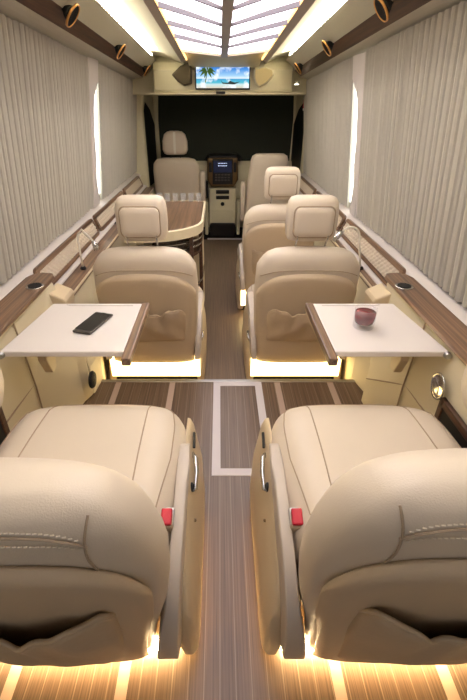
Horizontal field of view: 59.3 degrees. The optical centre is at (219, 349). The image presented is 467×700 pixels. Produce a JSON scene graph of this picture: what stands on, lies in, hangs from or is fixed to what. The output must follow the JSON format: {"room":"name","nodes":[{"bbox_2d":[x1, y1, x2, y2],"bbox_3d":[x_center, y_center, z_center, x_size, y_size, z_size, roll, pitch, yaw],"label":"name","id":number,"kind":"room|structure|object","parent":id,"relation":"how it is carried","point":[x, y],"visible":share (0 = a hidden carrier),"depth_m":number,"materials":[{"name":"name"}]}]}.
{"room":"vehicle interior","nodes":[
{"label":"vehicle interior","id":0,"kind":"room"},
{"bbox_2d":[107,240,341,378],"bbox_3d":[0.025,-0.476,3.493,1.950,0.060,3.030,0,31,0],"label":"floor","id":1,"kind":"structure","parent":0,"point":[224,320],"depth_m":3.09,"materials":[{"name":"brown wood"}]},
{"bbox_2d":[0,176,154,444],"bbox_3d":[-0.728,-0.241,2.191,0.385,0.885,4.900,0,31,0],"label":"wall panel","id":2,"kind":"object","parent":1,"relation":"on","point":[25,387],"visible":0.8,"depth_m":1.73,"materials":[{"name":"beige leather"}]},
{"bbox_2d":[0,273,53,336],"bbox_3d":[-0.745,0.223,0.842,0.110,0.017,2.109,0,31,0],"label":"countertop","id":3,"kind":"structure","parent":2,"relation":"on","point":[18,299],"depth_m":1.51,"materials":[{"name":"brown wood"}]},
{"bbox_2d":[0,303,149,371],"bbox_3d":[-0.471,0.005,1.428,0.414,0.193,0.398,0,31,0],"label":"folding table","id":4,"kind":"object","parent":2,"relation":"attached to","point":[51,335],"visible":0.99,"depth_m":1.34,"materials":[{"name":"white paint"}]},
{"bbox_2d":[73,312,112,334],"bbox_3d":[-0.430,-0.093,1.399,0.068,0.009,0.150,9,32,14],"label":"phone","id":5,"kind":"object","parent":4,"relation":"on","point":[97,319],"visible":1,"depth_m":1.38,"materials":[{"name":"grey"}]},
{"bbox_2d":[77,229,98,269],"bbox_3d":[-0.658,-0.502,2.049,0.117,0.210,0.032,4,31,7],"label":"gooseneck lamp","id":6,"kind":"object","parent":2,"relation":"on","point":[94,244],"visible":1,"depth_m":2.03,"materials":[{"name":"beige"}]},
{"bbox_2d":[93,195,206,378],"bbox_3d":[-0.352,-0.358,2.258,0.540,1.016,0.720,0,31,0],"label":"passenger seat","id":7,"kind":"object","parent":1,"relation":"on","point":[172,344],"visible":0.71,"depth_m":1.93,"materials":[{"name":"beige leather"}]},
{"bbox_2d":[110,357,199,375],"bbox_3d":[-0.352,0.082,2.264,0.490,0.135,0.020,0,31,0],"label":"light","id":8,"kind":"object","parent":7,"relation":"attached to","point":[190,368],"depth_m":2.27,"materials":[{"name":"white"}]},
{"bbox_2d":[198,287,204,310],"bbox_3d":[-0.352,-0.260,2.414,0.520,0.185,0.540,0,31,0],"label":"armrest","id":9,"kind":"object","parent":7,"relation":"on","point":[201,298],"depth_m":2.29,"materials":[{"name":"beige leather"}]},
{"bbox_2d":[124,200,205,300],"bbox_3d":[-0.315,-0.549,2.824,0.430,0.756,0.880,0,31,0],"label":"base cabinet","id":10,"kind":"object","parent":1,"relation":"on","point":[186,218],"visible":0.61,"depth_m":2.69,"materials":[{"name":"brown wood"}]},
{"bbox_2d":[152,237,200,255],"bbox_3d":[-0.315,-0.719,2.849,0.370,0.020,0.600,0,31,0],"label":"shelf","id":11,"kind":"object","parent":10,"relation":"attached to","point":[197,249],"depth_m":2.86,"materials":[{"name":"brown wood"}]},
{"bbox_2d":[165,201,203,230],"bbox_3d":[-0.315,-0.848,2.643,0.406,0.045,0.856,0,31,0],"label":"countertop","id":12,"kind":"structure","parent":10,"relation":"on","point":[181,214],"depth_m":2.66,"materials":[{"name":"brown wood"}]},
{"bbox_2d":[207,238,241,239],"bbox_3d":[0.065,-1.278,4.802,0.410,0.056,0.040,0,31,0],"label":"trim","id":13,"kind":"structure","parent":1,"relation":"attached to","point":[208,238],"depth_m":4.77,"materials":[{"name":"grey metal"}]},
{"bbox_2d":[240,153,288,221],"bbox_3d":[0.456,-1.558,4.300,0.499,0.955,0.570,0,31,0],"label":"passenger seat","id":14,"kind":"object","parent":1,"relation":"on","point":[259,162],"visible":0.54,"depth_m":3.95,"materials":[{"name":"beige leather"}]},
{"bbox_2d":[235,167,313,309],"bbox_3d":[0.405,-0.840,3.054,0.540,1.016,0.720,0,31,0],"label":"passenger seat","id":15,"kind":"object","parent":1,"relation":"on","point":[263,224],"visible":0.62,"depth_m":2.69,"materials":[{"name":"beige leather"}]},
{"bbox_2d":[241,290,245,304],"bbox_3d":[0.405,-0.399,3.060,0.490,0.135,0.020,0,31,0],"label":"light","id":16,"kind":"object","parent":15,"relation":"attached to","point":[243,292],"depth_m":3.05,"materials":[{"name":"white"}]},
{"bbox_2d":[242,195,359,378],"bbox_3d":[0.418,-0.359,2.259,0.540,1.016,0.719,0,31,0],"label":"passenger seat","id":17,"kind":"object","parent":1,"relation":"on","point":[280,341],"visible":0.84,"depth_m":1.94,"materials":[{"name":"beige leather"}]},
{"bbox_2d":[245,284,253,313],"bbox_3d":[0.418,-0.260,2.414,0.520,0.185,0.540,0,31,0],"label":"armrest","id":18,"kind":"object","parent":17,"relation":"on","point":[249,298],"depth_m":2.32,"materials":[{"name":"beige leather"}]},
{"bbox_2d":[250,357,340,375],"bbox_3d":[0.418,0.082,2.264,0.490,0.135,0.020,0,31,0],"label":"light","id":19,"kind":"object","parent":17,"relation":"attached to","point":[257,368],"depth_m":2.27,"materials":[{"name":"white plastic"}]},
{"bbox_2d":[299,176,466,447],"bbox_3d":[0.761,-0.241,2.191,0.317,0.885,4.900,0,31,0],"label":"wall panel","id":20,"kind":"object","parent":1,"relation":"on","point":[437,386],"visible":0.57,"depth_m":1.54,"materials":[{"name":"beige leather"}]},
{"bbox_2d":[332,226,363,269],"bbox_3d":[0.645,-0.507,2.046,0.191,0.222,0.032,-2,31,-4],"label":"gooseneck lamp","id":21,"kind":"object","parent":20,"relation":"attached to","point":[338,235],"visible":0.85,"depth_m":2.00,"materials":[{"name":"beige"}]},
{"bbox_2d":[305,303,451,371],"bbox_3d":[0.515,0.005,1.428,0.382,0.193,0.398,0,31,0],"label":"folding table","id":22,"kind":"object","parent":20,"relation":"attached to","point":[393,334],"visible":1,"depth_m":1.34,"materials":[{"name":"white paint"}]},
{"bbox_2d":[355,308,375,325],"bbox_3d":[0.484,-0.108,1.366,0.072,0.070,0.072,0,31,0],"label":"drinking glass","id":23,"kind":"object","parent":22,"relation":"on","point":[363,316],"visible":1,"depth_m":1.35,"materials":[{"name":"red"}]},
{"bbox_2d":[385,273,466,365],"bbox_3d":[0.745,0.223,0.842,0.110,0.017,2.109,0,31,0],"label":"countertop","id":24,"kind":"structure","parent":20,"relation":"on","point":[450,329],"depth_m":1.39,"materials":[{"name":"brown wood"}]},
{"bbox_2d":[430,372,445,399],"bbox_3d":[0.681,0.113,1.278,0.008,0.092,0.078,0,31,0],"label":"round lamp","id":25,"kind":"object","parent":20,"relation":"attached to","point":[438,385],"depth_m":1.28,"materials":[{"name":"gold metal"}]},
{"bbox_2d":[204,198,245,226],"bbox_3d":[0.050,-2.381,4.941,2.000,1.800,0.080,0,31,0],"label":"wall","id":26,"kind":"structure","parent":0,"point":[241,223],"depth_m":5.28,"materials":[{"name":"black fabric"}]},
{"bbox_2d":[204,227,242,239],"bbox_3d":[0.025,-1.461,5.188,1.950,0.070,0.810,0,31,0],"label":"trim","id":27,"kind":"structure","parent":26,"relation":"attached to","point":[206,237],"depth_m":4.99,"materials":[{"name":"carpet"}]},
{"bbox_2d":[153,131,205,201],"bbox_3d":[-0.428,-1.792,4.555,0.564,1.152,0.430,0,31,0],"label":"seat","id":28,"kind":"object","parent":27,"relation":"on","point":[175,178],"visible":0.59,"depth_m":4.29,"materials":[{"name":"beige leather"}]},
{"bbox_2d":[197,153,291,236],"bbox_3d":[0.035,-1.774,4.735,1.720,0.874,0.260,0,31,0],"label":"dashboard","id":29,"kind":"object","parent":27,"relation":"on","point":[225,172],"visible":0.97,"depth_m":4.69,"materials":[{"name":"beige plastic"}]},
{"bbox_2d":[209,162,211,171],"bbox_3d":[-0.100,-2.025,4.546,0.032,0.100,0.025,0,31,0],"label":"air vent","id":30,"kind":"object","parent":29,"relation":"attached to","point":[210,163],"depth_m":4.53,"materials":[{"name":"black plastic"}]},
{"bbox_2d":[205,153,241,160],"bbox_3d":[0.045,-2.152,4.577,0.426,0.064,0.140,0,31,0],"label":"hood","id":31,"kind":"object","parent":29,"relation":"attached to","point":[236,157],"depth_m":4.51,"materials":[{"name":"black plastic"}]},
{"bbox_2d":[158,96,293,160],"bbox_3d":[0.075,-2.465,4.481,1.510,0.880,0.020,0,31,0],"label":"windshield","id":32,"kind":"object","parent":29,"relation":"attached to","point":[246,126],"visible":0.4,"depth_m":4.46,"materials":[{"name":"glass"}]},
{"bbox_2d":[0,382,466,699],"bbox_3d":[0.030,0.806,1.218,1.500,0.200,2.150,0,31,0],"label":"floor","id":33,"kind":"structure","parent":0,"point":[230,661],"depth_m":1.09,"materials":[{"name":"brown wood"}]},
{"bbox_2d":[0,382,121,699],"bbox_3d":[-0.511,0.716,1.174,0.028,0.004,2.128,0,31,0],"label":"trim","id":34,"kind":"structure","parent":33,"relation":"attached to","point":[13,676],"depth_m":1.01,"materials":[{"name":"beige"}]},
{"bbox_2d":[0,404,204,666],"bbox_3d":[-0.333,0.343,0.997,0.566,0.814,0.769,0,31,0],"label":"passenger seat","id":35,"kind":"object","parent":33,"relation":"on","point":[102,506],"visible":1,"depth_m":0.66,"materials":[{"name":"beige leather"}]},
{"bbox_2d":[0,405,185,548],"bbox_3d":[-0.350,0.334,1.111,0.523,0.219,0.504,0,31,0],"label":"seat cushion","id":36,"kind":"object","parent":35,"relation":"on","point":[146,444],"depth_m":1.06,"materials":[{"name":"beige leather"}]},
{"bbox_2d":[148,640,157,650],"bbox_3d":[-0.350,0.765,1.062,0.490,0.024,0.015,0,31,0],"label":"light","id":37,"kind":"object","parent":35,"relation":"attached to","point":[155,647],"depth_m":1.05,"materials":[{"name":"white"}]},
{"bbox_2d":[114,382,174,699],"bbox_3d":[-0.238,0.716,1.174,0.028,0.004,2.128,0,31,0],"label":"trim","id":38,"kind":"structure","parent":33,"relation":"attached to","point":[124,669],"depth_m":1.02,"materials":[{"name":"beige"}]},
{"bbox_2d":[101,379,354,381],"bbox_3d":[0.020,0.178,2.107,1.440,0.054,0.022,0,31,0],"label":"trim","id":39,"kind":"structure","parent":33,"relation":"attached to","point":[102,380],"depth_m":2.09,"materials":[{"name":"silver metal"}]},
{"bbox_2d":[212,382,265,475],"bbox_3d":[0.091,0.322,1.825,0.242,0.004,0.610,0,31,0],"label":"trim","id":40,"kind":"structure","parent":33,"relation":"on","point":[217,470],"depth_m":1.82,"materials":[{"name":"grey plastic"}]},
{"bbox_2d":[274,382,347,699],"bbox_3d":[0.292,0.716,1.174,0.028,0.004,2.128,0,31,0],"label":"trim","id":41,"kind":"structure","parent":33,"relation":"attached to","point":[335,667],"depth_m":1.02,"materials":[{"name":"beige"}]},
{"bbox_2d":[250,404,466,664],"bbox_3d":[0.388,0.335,0.992,0.566,0.832,0.769,0,31,0],"label":"passenger seat","id":42,"kind":"object","parent":33,"relation":"on","point":[359,511],"visible":1,"depth_m":0.68,"materials":[{"name":"beige leather"}]},
{"bbox_2d":[281,640,313,650],"bbox_3d":[0.405,0.765,1.062,0.490,0.024,0.015,0,31,0],"label":"light","id":43,"kind":"object","parent":42,"relation":"attached to","point":[308,648],"depth_m":1.05,"materials":[{"name":"white"}]},
{"bbox_2d":[272,405,459,562],"bbox_3d":[0.405,0.334,1.111,0.523,0.219,0.504,0,31,0],"label":"seat cushion","id":44,"kind":"object","parent":42,"relation":"on","point":[313,446],"depth_m":1.05,"materials":[{"name":"beige leather"}]},
{"bbox_2d":[327,382,460,699],"bbox_3d":[0.560,0.716,1.174,0.030,0.004,2.128,0,31,0],"label":"trim","id":45,"kind":"structure","parent":33,"relation":"attached to","point":[449,687],"depth_m":1.01,"materials":[{"name":"beige"}]},
{"bbox_3d":[0.025,-1.693,1.869,1.850,0.294,5.850,0,31,0],"label":"ceiling","id":46,"kind":"structure","parent":0,"visible":0},
{"bbox_2d":[52,0,155,71],"bbox_3d":[-0.585,-1.320,1.480,0.100,0.279,4.800,0,31,0],"label":"trim","id":47,"kind":"structure","parent":46,"relation":"attached to","point":[92,14],"depth_m":2.12,"materials":[{"name":"beige plastic"}]},
{"bbox_2d":[61,3,79,27],"bbox_3d":[-0.585,-1.332,1.628,0.084,0.084,0.082,23,38,33],"label":"lamp","id":48,"kind":"object","parent":47,"relation":"attached to","point":[70,12],"visible":0.97,"depth_m":1.62,"materials":[{"name":"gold metal"}]},
{"bbox_2d":[114,44,125,58],"bbox_3d":[-0.585,-1.776,2.434,0.084,0.084,0.082,23,38,33],"label":"lamp","id":49,"kind":"object","parent":47,"relation":"attached to","point":[119,49],"visible":0.91,"depth_m":2.41,"materials":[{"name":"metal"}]},
{"bbox_2d":[142,65,150,75],"bbox_3d":[-0.585,-2.260,3.311,0.084,0.084,0.082,23,38,33],"label":"lamp","id":50,"kind":"object","parent":47,"relation":"attached to","point":[146,69],"visible":0.98,"depth_m":3.29,"materials":[{"name":"gold metal"}]},
{"bbox_2d":[101,0,183,63],"bbox_3d":[-0.435,-1.357,1.458,0.270,0.284,4.800,0,31,0],"label":"trim","id":51,"kind":"structure","parent":46,"relation":"attached to","point":[135,15],"depth_m":2.30,"materials":[{"name":"white plastic"}]},
{"bbox_2d":[97,0,186,60],"bbox_3d":[-0.399,-1.393,1.571,0.300,0.210,3.830,0,31,0],"label":"light","id":52,"kind":"object","parent":51,"relation":"attached to","point":[99,1],"visible":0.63,"depth_m":2.16,"materials":[{"name":"beige plastic"}]},
{"bbox_2d":[143,0,185,61],"bbox_3d":[-0.275,-1.217,1.291,0.050,0.210,4.370,0,31,0],"label":"trim","id":53,"kind":"structure","parent":51,"relation":"attached to","point":[152,6],"depth_m":2.05,"materials":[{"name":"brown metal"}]},
{"bbox_2d":[133,55,306,95],"bbox_3d":[0.035,-2.551,3.798,1.830,0.325,0.460,0,31,0],"label":"trim","id":54,"kind":"structure","parent":46,"relation":"attached to","point":[141,86],"depth_m":3.66,"materials":[{"name":"beige plastic"}]},
{"bbox_2d":[153,57,292,91],"bbox_3d":[0.030,-2.479,3.701,1.180,0.288,0.600,0,31,0],"label":"trim","id":55,"kind":"structure","parent":54,"relation":"attached to","point":[163,68],"depth_m":3.47,"materials":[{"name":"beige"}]},
{"bbox_2d":[172,62,191,85],"bbox_3d":[-0.314,-2.304,3.423,0.164,0.163,0.078,0,31,0],"label":"speaker","id":56,"kind":"object","parent":55,"relation":"attached to","point":[183,74],"visible":0.83,"depth_m":3.40},
{"bbox_2d":[195,67,250,89],"bbox_3d":[0.027,-2.301,3.454,0.464,0.184,0.048,0,31,0],"label":"television","id":57,"kind":"object","parent":55,"relation":"attached to","point":[206,78],"visible":0.81,"depth_m":3.44,"materials":[{"name":"black plastic"}]},
{"bbox_2d":[147,92,300,94],"bbox_3d":[0.040,-2.235,3.575,1.320,0.016,0.170,0,31,0],"label":"trim","id":58,"kind":"structure","parent":55,"relation":"attached to","point":[148,93],"depth_m":3.50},
{"bbox_2d":[253,66,273,86],"bbox_3d":[0.368,-2.288,3.432,0.171,0.148,0.078,0,31,0],"label":"speaker","id":59,"kind":"object","parent":55,"relation":"attached to","point":[262,75],"visible":1,"depth_m":3.40},
{"bbox_2d":[185,53,263,67],"bbox_3d":[0.037,-2.204,3.126,0.575,0.100,0.871,0,31,0],"label":"trim","id":60,"kind":"structure","parent":46,"relation":"attached to","point":[194,60],"depth_m":3.24,"materials":[{"name":"beige plastic"}]},
{"bbox_2d":[158,0,299,57],"bbox_3d":[0.037,-1.322,1.474,0.575,0.172,3.590,0,31,0],"label":"skylight panel","id":61,"kind":"object","parent":46,"relation":"attached to","point":[220,28],"visible":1,"depth_m":2.04,"materials":[{"name":"white glass"}]},
{"bbox_2d":[158,0,221,53],"bbox_3d":[-0.119,-1.319,1.458,0.261,0.148,3.560,0,31,0],"label":"diffuser","id":62,"kind":"object","parent":61,"relation":"attached to","point":[196,25],"depth_m":2.05,"materials":[{"name":"white plastic"}]},
{"bbox_2d":[228,0,298,53],"bbox_3d":[0.192,-1.319,1.458,0.266,0.148,3.560,0,31,0],"label":"diffuser","id":63,"kind":"object","parent":61,"relation":"attached to","point":[253,25],"depth_m":2.03,"materials":[{"name":"white plastic"}]},
{"bbox_2d":[264,0,342,63],"bbox_3d":[0.484,-1.357,1.458,0.212,0.284,4.800,0,31,0],"label":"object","id":64,"kind":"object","parent":46,"relation":"attached to","point":[320,9],"depth_m":2.32,"materials":[{"name":"white plastic"}]},
{"bbox_2d":[261,0,315,61],"bbox_3d":[0.351,-1.217,1.291,0.053,0.210,4.370,0,31,0],"label":"trim","id":65,"kind":"structure","parent":64,"relation":"attached to","point":[305,5],"depth_m":2.05,"materials":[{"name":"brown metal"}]},
{"bbox_2d":[262,0,346,59],"bbox_3d":[0.447,-1.393,1.571,0.245,0.210,3.830,0,31,0],"label":"light","id":66,"kind":"object","parent":64,"relation":"attached to","point":[343,1],"visible":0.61,"depth_m":2.19,"materials":[{"name":"beige plastic"}]},
{"bbox_2d":[285,0,392,70],"bbox_3d":[0.608,-1.320,1.480,0.105,0.279,4.800,0,31,0],"label":"trim","id":67,"kind":"structure","parent":46,"relation":"attached to","point":[352,13],"depth_m":2.10,"materials":[{"name":"beige plastic"}]},
{"bbox_2d":[294,63,302,73],"bbox_3d":[0.610,-2.185,3.176,0.083,0.084,0.081,25,39,35],"label":"lamp","id":68,"kind":"object","parent":67,"relation":"attached to","point":[299,66],"visible":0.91,"depth_m":3.15,"materials":[{"name":"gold metal"}]},
{"bbox_2d":[321,40,333,56],"bbox_3d":[0.610,-1.716,2.326,0.083,0.084,0.081,25,39,35],"label":"lamp","id":69,"kind":"object","parent":67,"relation":"attached to","point":[327,46],"visible":0.95,"depth_m":2.31,"materials":[{"name":"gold metal"}]},
{"bbox_2d":[373,0,392,22],"bbox_3d":[0.610,-1.282,1.537,0.083,0.084,0.081,25,39,35],"label":"lamp","id":70,"kind":"object","parent":67,"relation":"attached to","point":[382,8],"visible":1,"depth_m":1.54,"materials":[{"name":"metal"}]},
{"bbox_3d":[-0.935,-0.677,2.027,0.130,1.900,5.070,0,31,0],"label":"wall","id":71,"kind":"structure","parent":0,"visible":0},
{"bbox_2d":[0,14,93,283],"bbox_3d":[-0.805,-0.521,1.106,0.138,0.957,3.296,0,31,0],"label":"pleated curtain","id":72,"kind":"object","parent":71,"relation":"hanging from","point":[46,180],"visible":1,"depth_m":1.81,"materials":[{"name":"grey fabric"}]},
{"bbox_2d":[0,173,140,299],"bbox_3d":[-0.866,-0.507,2.060,0.128,0.074,4.950,0,31,0],"label":"trim","id":73,"kind":"structure","parent":71,"relation":"attached to","point":[27,270],"depth_m":2.04,"materials":[{"name":"grey plastic"}]},
{"bbox_2d":[0,0,142,79],"bbox_3d":[-0.767,-1.279,1.564,0.185,0.286,4.900,0,31,0],"label":"trim","id":74,"kind":"structure","parent":71,"relation":"attached to","point":[13,9],"depth_m":1.82,"materials":[{"name":"beige plastic"}]},
{"bbox_2d":[16,0,143,75],"bbox_3d":[-0.660,-1.251,1.464,0.090,0.250,4.700,0,31,0],"label":"trim","id":75,"kind":"structure","parent":71,"relation":"attached to","point":[51,11],"depth_m":1.90,"materials":[{"name":"brown wood"}]},
{"bbox_2d":[87,57,99,207],"bbox_3d":[-0.803,-1.373,2.647,0.112,0.830,0.250,0,31,0],"label":"trim","id":76,"kind":"structure","parent":71,"relation":"attached to","point":[92,63],"depth_m":2.53,"materials":[{"name":"grey plastic"}]},
{"bbox_2d":[94,92,99,193],"bbox_3d":[-0.834,-1.375,2.698,0.089,0.700,0.240,0,31,0],"label":"window","id":77,"kind":"structure","parent":71,"relation":"in","point":[95,99],"depth_m":2.76,"materials":[{"name":"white glass"}]},
{"bbox_2d":[96,63,136,198],"bbox_3d":[-0.811,-1.798,3.353,0.123,0.816,1.408,0,31,0],"label":"pleated curtain","id":78,"kind":"object","parent":71,"relation":"hanging from","point":[116,101],"visible":0.98,"depth_m":3.15,"materials":[{"name":"grey fabric"}]},
{"bbox_2d":[135,95,149,186],"bbox_3d":[-0.807,-1.937,4.158,0.245,1.750,0.120,0,31,0],"label":"trim","id":79,"kind":"structure","parent":71,"relation":"attached to","point":[142,159],"depth_m":4.05,"materials":[{"name":"beige plastic"}]},
{"bbox_2d":[145,96,156,194],"bbox_3d":[-0.760,-2.065,4.612,0.059,1.600,0.802,6,32,11],"label":"door","id":80,"kind":"structure","parent":71,"relation":"in","point":[148,99],"depth_m":4.33,"materials":[{"name":"beige plastic"}]},
{"bbox_2d":[144,103,156,185],"bbox_3d":[-0.763,-2.185,4.375,0.024,0.850,0.445,6,32,11],"label":"window","id":81,"kind":"structure","parent":80,"relation":"attached to","point":[149,123],"depth_m":4.42,"materials":[{"name":"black glass"}]},
{"bbox_2d":[152,96,160,158],"bbox_3d":[-0.675,-2.400,4.538,0.069,0.950,0.070,0,31,0],"label":"door frame","id":82,"kind":"structure","parent":71,"relation":"attached to","point":[155,98],"depth_m":4.47,"materials":[{"name":"beige plastic"}]},
{"bbox_3d":[0.935,-0.677,2.027,0.130,1.900,5.070,0,31,0],"label":"wall","id":83,"kind":"structure","parent":0,"visible":0},
{"bbox_2d":[289,96,296,160],"bbox_3d":[0.825,-2.400,4.538,0.089,0.950,0.070,0,31,0],"label":"door frame","id":84,"kind":"structure","parent":83,"relation":"attached to","point":[295,97],"depth_m":4.44,"materials":[{"name":"beige plastic"}]},
{"bbox_2d":[288,96,303,200],"bbox_3d":[0.860,-2.065,4.612,0.059,1.600,0.802,-6,32,-11],"label":"door","id":85,"kind":"structure","parent":83,"relation":"in","point":[299,100],"depth_m":4.30,"materials":[{"name":"beige fabric"}]},
{"bbox_2d":[291,104,303,169],"bbox_3d":[0.863,-2.185,4.375,0.024,0.850,0.445,-6,32,-11],"label":"window","id":86,"kind":"structure","parent":85,"relation":"attached to","point":[298,128],"depth_m":4.40,"materials":[{"name":"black glass"}]},
{"bbox_2d":[300,134,303,173],"bbox_3d":[0.873,-1.937,4.158,0.175,1.750,0.120,0,31,0],"label":"trim","id":87,"kind":"structure","parent":83,"relation":"attached to","point":[301,166],"depth_m":4.13,"materials":[{"name":"beige plastic"}]},
{"bbox_2d":[303,57,354,207],"bbox_3d":[0.809,-1.717,3.209,0.122,0.827,1.617,0,31,0],"label":"pleated curtain","id":88,"kind":"object","parent":83,"relation":"hanging from","point":[329,99],"visible":0.98,"depth_m":2.93,"materials":[{"name":"grey fabric"}]},
{"bbox_2d":[349,90,356,201],"bbox_3d":[0.834,-1.235,2.467,0.089,0.700,0.240,0,31,0],"label":"window","id":89,"kind":"structure","parent":83,"relation":"in","point":[355,102],"depth_m":2.52,"materials":[{"name":"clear glass"}]},
{"bbox_2d":[350,52,365,217],"bbox_3d":[0.803,-1.233,2.415,0.112,0.830,0.250,0,31,0],"label":"trim","id":90,"kind":"structure","parent":83,"relation":"attached to","point":[358,60],"depth_m":2.30,"materials":[{"name":"grey plastic"}]},
{"bbox_2d":[295,0,431,75],"bbox_3d":[0.686,-1.251,1.464,0.092,0.250,4.700,0,31,0],"label":"trim","id":91,"kind":"structure","parent":83,"relation":"attached to","point":[373,24],"depth_m":1.90,"materials":[{"name":"brown wood"}]},
{"bbox_2d":[299,0,466,79],"bbox_3d":[0.781,-1.279,1.564,0.158,0.286,4.900,0,31,0],"label":"trim","id":92,"kind":"structure","parent":83,"relation":"attached to","point":[433,7],"depth_m":1.77,"materials":[{"name":"beige plastic"}]},
{"bbox_2d":[301,173,466,325],"bbox_3d":[0.866,-0.507,2.060,0.128,0.074,4.950,0,31,0],"label":"trim","id":93,"kind":"structure","parent":83,"relation":"attached to","point":[456,307],"depth_m":1.78,"materials":[{"name":"grey plastic"}]},
{"bbox_2d":[354,1,466,307],"bbox_3d":[0.805,-0.453,0.994,0.137,0.957,3.038,0,31,0],"label":"pleated curtain","id":94,"kind":"object","parent":83,"relation":"hanging from","point":[412,193],"visible":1,"depth_m":1.63,"materials":[{"name":"grey fabric"}]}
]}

